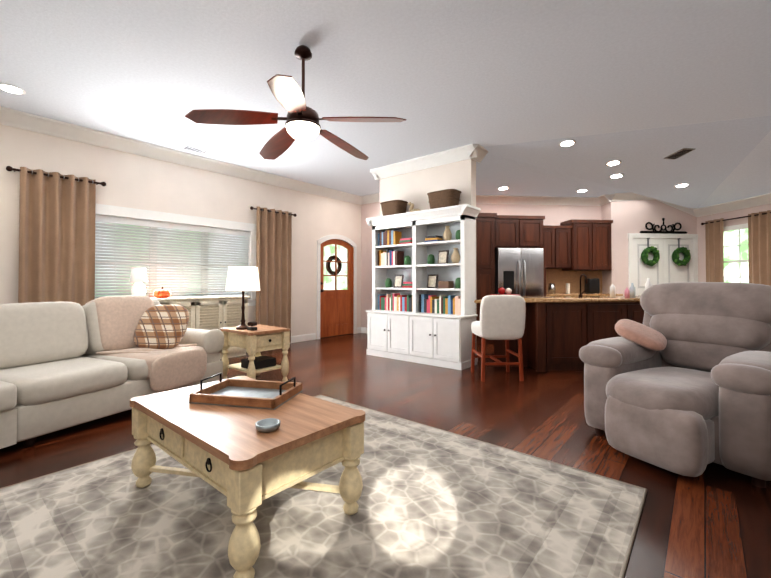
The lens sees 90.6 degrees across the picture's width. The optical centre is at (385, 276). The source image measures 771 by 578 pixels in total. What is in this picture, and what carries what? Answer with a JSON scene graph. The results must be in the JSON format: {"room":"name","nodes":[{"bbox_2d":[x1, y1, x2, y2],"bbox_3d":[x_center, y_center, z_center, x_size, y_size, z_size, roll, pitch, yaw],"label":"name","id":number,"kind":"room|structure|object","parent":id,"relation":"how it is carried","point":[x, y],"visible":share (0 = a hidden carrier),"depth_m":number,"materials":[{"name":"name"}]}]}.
{"room":"living room","nodes":[
{"label":"living room","id":0,"kind":"room"},
{"bbox_2d":[0,124,360,338],"bbox_3d":[-3.340,-0.379,5.484,0.200,3.200,8.850,-1,-1,40],"label":"wall","id":1,"kind":"structure","parent":0,"point":[131,180],"depth_m":5.63,"materials":[{"name":"paint"}]},
{"bbox_2d":[6,166,105,305],"bbox_3d":[-3.893,-0.021,4.541,0.155,2.420,0.909,-1,-1,40],"label":"curtain","id":2,"kind":"object","parent":1,"relation":"attached to","point":[56,236],"depth_m":4.49,"materials":[{"name":"brown fabric"}]},
{"bbox_2d":[95,204,255,305],"bbox_3d":[-3.082,-0.221,5.755,0.245,1.410,2.420,-1,-1,40],"label":"living room window","id":3,"kind":"structure","parent":1,"relation":"in","point":[178,255],"depth_m":5.61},
{"bbox_2d":[250,206,296,342],"bbox_3d":[-1.997,0.008,6.807,0.154,2.420,0.939,-1,-1,40],"label":"curtain","id":4,"kind":"object","parent":1,"relation":"attached to","point":[273,227],"depth_m":6.76,"materials":[{"name":"brown fabric"}]},
{"bbox_2d":[291,333,315,342],"bbox_3d":[-3.681,1.148,4.887,0.018,0.130,7.125,-1,-1,40],"label":"baseboard","id":5,"kind":"structure","parent":1,"relation":"attached to","point":[302,338],"depth_m":7.38,"materials":[{"name":"white wood"}]},
{"bbox_2d":[317,234,356,338],"bbox_3d":[-1.080,0.178,8.144,0.243,2.155,1.120,-1,-1,40],"label":"door","id":6,"kind":"structure","parent":1,"relation":"attached to","point":[336,287],"depth_m":8.12,"materials":[{"name":"brown wood"}]},
{"bbox_2d":[0,106,770,216],"bbox_3d":[1.859,-1.563,3.624,10.181,0.580,12.247,-1,-1,40],"label":"crown molding","id":7,"kind":"structure","parent":1,"relation":"attached to","point":[69,131],"depth_m":6.04,"materials":[{"name":"white wood"}]},
{"bbox_2d":[361,202,378,326],"bbox_3d":[0.184,-0.345,8.175,1.750,3.200,0.200,-1,-1,40],"label":"wall","id":8,"kind":"structure","parent":0,"point":[370,210],"depth_m":8.56,"materials":[{"name":"paint"}]},
{"bbox_2d":[360,327,366,332],"bbox_3d":[0.114,1.189,8.073,1.750,0.130,0.018,-1,-1,40],"label":"baseboard","id":9,"kind":"structure","parent":8,"relation":"attached to","point":[362,329],"depth_m":8.57,"materials":[{"name":"white wood"}]},
{"bbox_2d":[379,179,379,216],"bbox_3d":[0.335,-0.358,7.110,0.150,3.200,1.200,-1,-1,40],"label":"wall","id":10,"kind":"structure","parent":0,"point":[379,179],"depth_m":6.71,"materials":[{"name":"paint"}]},
{"bbox_2d":[0,333,770,577],"bbox_3d":[2.224,1.264,4.165,10.600,0.120,14.000,-1,-1,40],"label":"floor","id":11,"kind":"structure","parent":0,"point":[713,520],"depth_m":2.79,"materials":[{"name":"brown wood"}]},
{"bbox_2d":[0,295,223,448],"bbox_3d":[-2.655,0.675,2.445,2.762,1.014,3.727,-1,-1,40],"label":"sofa","id":12,"kind":"object","parent":11,"relation":"on","point":[64,365],"visible":0.98,"depth_m":3.22,"materials":[{"name":"fabric"}]},
{"bbox_2d":[130,268,249,358],"bbox_3d":[-2.822,0.556,5.482,0.441,1.330,1.670,-1,-1,40],"label":"console","id":13,"kind":"object","parent":11,"relation":"on","point":[211,312],"visible":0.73,"depth_m":5.50,"materials":[{"name":"beige wood"}]},
{"bbox_2d":[220,266,289,381],"bbox_3d":[-1.506,0.546,4.345,0.660,1.320,0.565,-1,-1,40],"label":"end table","id":14,"kind":"object","parent":11,"relation":"on","point":[254,338],"visible":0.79,"depth_m":4.21,"materials":[{"name":"brown wood"}]},
{"bbox_2d":[0,395,646,577],"bbox_3d":[-0.384,1.169,2.046,2.735,0.016,2.415,-1,-1,40],"label":"rug","id":15,"kind":"object","parent":11,"relation":"on","point":[433,502],"visible":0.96,"depth_m":1.82,"materials":[{"name":"grey carpet"}]},
{"bbox_2d":[130,373,364,577],"bbox_3d":[-0.755,0.868,2.019,1.190,0.591,0.718,-1,-1,40],"label":"coffee table","id":16,"kind":"object","parent":15,"relation":"on","point":[246,446],"visible":1,"depth_m":1.80,"materials":[{"name":"brown wood"}]},
{"bbox_2d":[365,189,480,369],"bbox_3d":[0.477,-0.004,5.678,1.800,2.454,0.482,-1,-1,40],"label":"bookcase","id":17,"kind":"object","parent":11,"relation":"on","point":[423,311],"visible":1,"depth_m":5.57,"materials":[{"name":"white wood"}]},
{"bbox_2d":[476,213,495,343],"bbox_3d":[1.565,0.045,7.361,1.057,2.400,1.057,-1,-1,40],"label":"tall cabinet","id":18,"kind":"object","parent":11,"relation":"on","point":[485,222],"depth_m":7.08,"materials":[{"name":"brown wood"}]},
{"bbox_2d":[471,295,525,381],"bbox_3d":[1.345,0.710,4.624,0.520,1.001,0.568,0,-1,-2],"label":"stool","id":19,"kind":"object","parent":11,"relation":"on","point":[502,317],"visible":1,"depth_m":4.38,"materials":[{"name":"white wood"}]},
{"bbox_2d":[495,248,543,295],"bbox_3d":[2.488,0.345,7.361,0.880,1.760,0.721,0,-1,-5],"label":"fridge","id":20,"kind":"object","parent":11,"relation":"on","point":[520,271],"visible":0.4,"depth_m":7.07,"materials":[{"name":"silver metal"}]},
{"bbox_2d":[544,245,555,295],"bbox_3d":[2.956,0.346,7.456,0.491,1.800,0.491,-1,-1,40],"label":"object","id":21,"kind":"object","parent":11,"relation":"on","point":[549,273],"depth_m":7.55,"materials":[{"name":"brown wood"}]},
{"bbox_2d":[494,306,643,371],"bbox_3d":[3.021,0.778,5.430,2.341,0.885,2.454,-1,-1,40],"label":"kitchen island","id":22,"kind":"object","parent":11,"relation":"on","point":[559,332],"depth_m":4.92,"materials":[{"name":"brown wood"}]},
{"bbox_2d":[474,294,642,309],"bbox_3d":[2.942,0.312,5.198,2.257,0.040,3.022,-1,-1,40],"label":"island countertop","id":23,"kind":"structure","parent":22,"relation":"on","point":[629,301],"depth_m":4.95,"materials":[{"name":"beige stone"}]},
{"bbox_2d":[579,282,770,487],"bbox_3d":[2.115,0.612,2.709,1.251,1.148,1.431,-1,-1,40],"label":"recliner","id":24,"kind":"object","parent":11,"relation":"on","point":[678,381],"visible":1,"depth_m":2.50,"materials":[{"name":"grey fabric"}]},
{"bbox_2d":[0,0,770,195],"bbox_3d":[2.224,-1.905,4.206,10.600,0.120,14.000,-1,-1,40],"label":"ceiling","id":25,"kind":"structure","parent":0,"point":[440,75],"depth_m":3.41,"materials":[{"name":"paint"}]},
{"bbox_2d":[0,83,25,94],"bbox_3d":[-3.674,-1.843,3.747,0.207,0.009,0.207,0,-1,13],"label":"recessed light","id":26,"kind":"object","parent":25,"relation":"in","point":[9,88],"depth_m":3.74,"materials":[{"name":"white"}]},
{"bbox_2d":[181,145,209,153],"bbox_3d":[-2.725,-1.823,5.473,0.170,0.011,0.340,-1,-1,40],"label":"ceiling vent","id":27,"kind":"object","parent":25,"relation":"in","point":[186,147],"depth_m":5.45,"materials":[{"name":"metal"}]},
{"bbox_2d":[185,45,405,159],"bbox_3d":[-0.651,-1.484,3.144,1.616,0.750,1.589,-1,-1,40],"label":"fan","id":28,"kind":"object","parent":25,"relation":"hanging from","point":[302,118],"visible":1,"depth_m":2.96,"materials":[{"name":"brown wood"}]},
{"bbox_2d":[559,139,575,146],"bbox_3d":[2.460,-1.807,5.162,0.207,0.029,0.207,0,-1,13],"label":"recessed light","id":29,"kind":"object","parent":25,"relation":"in","point":[566,143],"depth_m":5.15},
{"bbox_2d":[380,159,476,350],"bbox_3d":[0.611,-0.372,5.999,1.700,3.200,0.150,-1,-1,40],"label":"wall","id":30,"kind":"structure","parent":0,"point":[415,187],"depth_m":5.86,"materials":[{"name":"paint"}]},
{"bbox_2d":[476,204,601,225],"bbox_3d":[2.645,-0.348,7.866,3.800,3.200,0.200,0,-1,-5],"label":"wall","id":31,"kind":"structure","parent":0,"point":[555,215],"depth_m":7.84,"materials":[{"name":"paint"}]},
{"bbox_2d":[496,213,547,248],"bbox_3d":[2.494,-0.868,7.480,1.072,0.630,1.071,-1,-1,40],"label":"upper cabinet","id":32,"kind":"object","parent":31,"relation":"attached to","point":[512,231],"depth_m":7.20,"materials":[{"name":"brown wood"}]},
{"bbox_2d":[548,225,571,268],"bbox_3d":[3.302,-0.571,7.649,0.718,0.800,0.718,-1,-1,40],"label":"upper cabinet","id":33,"kind":"object","parent":31,"relation":"attached to","point":[559,237],"depth_m":7.47,"materials":[{"name":"brown wood"}]},
{"bbox_2d":[556,265,601,292],"bbox_3d":[3.729,0.081,7.838,1.120,0.500,1.097,-1,-1,40],"label":"backsplash","id":34,"kind":"structure","parent":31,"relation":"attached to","point":[567,280],"depth_m":7.83,"materials":[{"name":"brown tile"}]},
{"bbox_2d":[548,293,622,295],"bbox_3d":[3.748,0.347,7.536,1.522,0.040,1.522,-1,-1,40],"label":"countertop","id":35,"kind":"structure","parent":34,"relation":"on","point":[549,294],"depth_m":7.25,"materials":[{"name":"beige stone"}]},
{"bbox_2d":[560,220,612,272],"bbox_3d":[4.029,-0.606,7.681,0.845,0.950,0.895,-1,-1,40],"label":"upper cabinet","id":36,"kind":"object","parent":31,"relation":"attached to","point":[575,250],"depth_m":7.50,"materials":[{"name":"brown wood"}]},
{"bbox_2d":[476,116,770,207],"bbox_3d":[4.555,-1.612,5.542,8.506,0.428,5.848,-1,-1,40],"label":"ceiling","id":37,"kind":"structure","parent":0,"point":[726,161],"depth_m":5.80,"materials":[{"name":"paint"}]},
{"bbox_2d":[498,186,508,189],"bbox_3d":[2.221,-1.672,7.194,0.207,0.022,0.207,0,-1,-5],"label":"recessed light","id":38,"kind":"object","parent":37,"relation":"in","point":[503,187],"depth_m":7.19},
{"bbox_2d":[576,189,587,192],"bbox_3d":[3.801,-1.666,7.382,0.207,0.021,0.207,0,-1,13],"label":"recessed light","id":39,"kind":"object","parent":37,"relation":"in","point":[581,190],"depth_m":7.35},
{"bbox_2d":[606,160,621,165],"bbox_3d":[3.423,-1.709,5.728,0.207,0.029,0.207,0,-1,13],"label":"recessed light","id":40,"kind":"object","parent":37,"relation":"in","point":[615,162],"depth_m":5.72,"materials":[{"name":"white"}]},
{"bbox_2d":[609,173,623,178],"bbox_3d":[3.755,-1.642,6.205,0.208,0.029,0.207,0,-1,13],"label":"recessed light","id":41,"kind":"object","parent":37,"relation":"in","point":[618,175],"depth_m":6.19,"materials":[{"name":"white"}]},
{"bbox_2d":[664,148,694,159],"bbox_3d":[4.127,-1.730,5.363,0.171,0.049,0.339,0,-1,-5],"label":"ceiling vent","id":42,"kind":"object","parent":37,"relation":"in","point":[679,153],"depth_m":5.34,"materials":[{"name":"metal"}]},
{"bbox_2d":[674,183,689,187],"bbox_3d":[5.066,-1.560,6.520,0.207,0.029,0.207,0,-1,13],"label":"recessed light","id":43,"kind":"object","parent":37,"relation":"in","point":[684,184],"depth_m":6.50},
{"bbox_2d":[601,200,696,295],"bbox_3d":[5.522,-0.347,7.971,2.050,3.200,0.500,0,-1,-5],"label":"wall","id":44,"kind":"structure","parent":0,"point":[626,217],"depth_m":7.69,"materials":[{"name":"paint"}]},
{"bbox_2d":[628,233,697,295],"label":"door","id":45,"kind":"structure","parent":44,"relation":"attached to","point":[665,269],"depth_m":7.71,"materials":[{"name":"white wood"}]},
{"bbox_2d":[641,238,659,265],"bbox_3d":[5.295,-0.500,7.633,0.383,0.583,0.131,0,-1,-5],"label":"wreath","id":46,"kind":"object","parent":45,"relation":"attached to","point":[653,250],"depth_m":7.59,"materials":[{"name":"green plant"}]},
{"bbox_2d":[672,238,690,265],"bbox_3d":[5.961,-0.505,7.694,0.374,0.570,0.129,0,-1,-5],"label":"wreath","id":47,"kind":"object","parent":45,"relation":"attached to","point":[675,255],"depth_m":7.65,"materials":[{"name":"green plant"}]},
{"bbox_2d":[640,218,686,233],"bbox_3d":[5.625,-1.039,7.718,1.000,0.312,0.046,0,-1,-5],"label":"scroll","id":48,"kind":"object","parent":44,"relation":"attached to","point":[672,231],"visible":0.94,"depth_m":7.71},
{"bbox_2d":[697,204,770,281],"bbox_3d":[6.731,-0.388,4.816,0.200,3.200,6.200,0,-1,-5],"label":"wall","id":49,"kind":"structure","parent":0,"point":[702,241],"depth_m":7.48,"materials":[{"name":"paint"}]},
{"bbox_2d":[701,210,770,285],"bbox_3d":[6.377,0.059,6.908,0.135,2.320,1.350,0,-1,-5],"label":"curtain","id":50,"kind":"object","parent":49,"relation":"attached to","point":[759,241],"visible":0.46,"depth_m":6.66,"materials":[{"name":"brown fabric"}]},
{"bbox_2d":[724,223,748,282],"bbox_3d":[6.419,-0.296,6.916,0.050,1.310,0.980,0,-1,-5],"label":"dining room window","id":51,"kind":"structure","parent":49,"relation":"in","point":[736,265],"depth_m":6.98,"materials":[{"name":"glass"}]}
]}

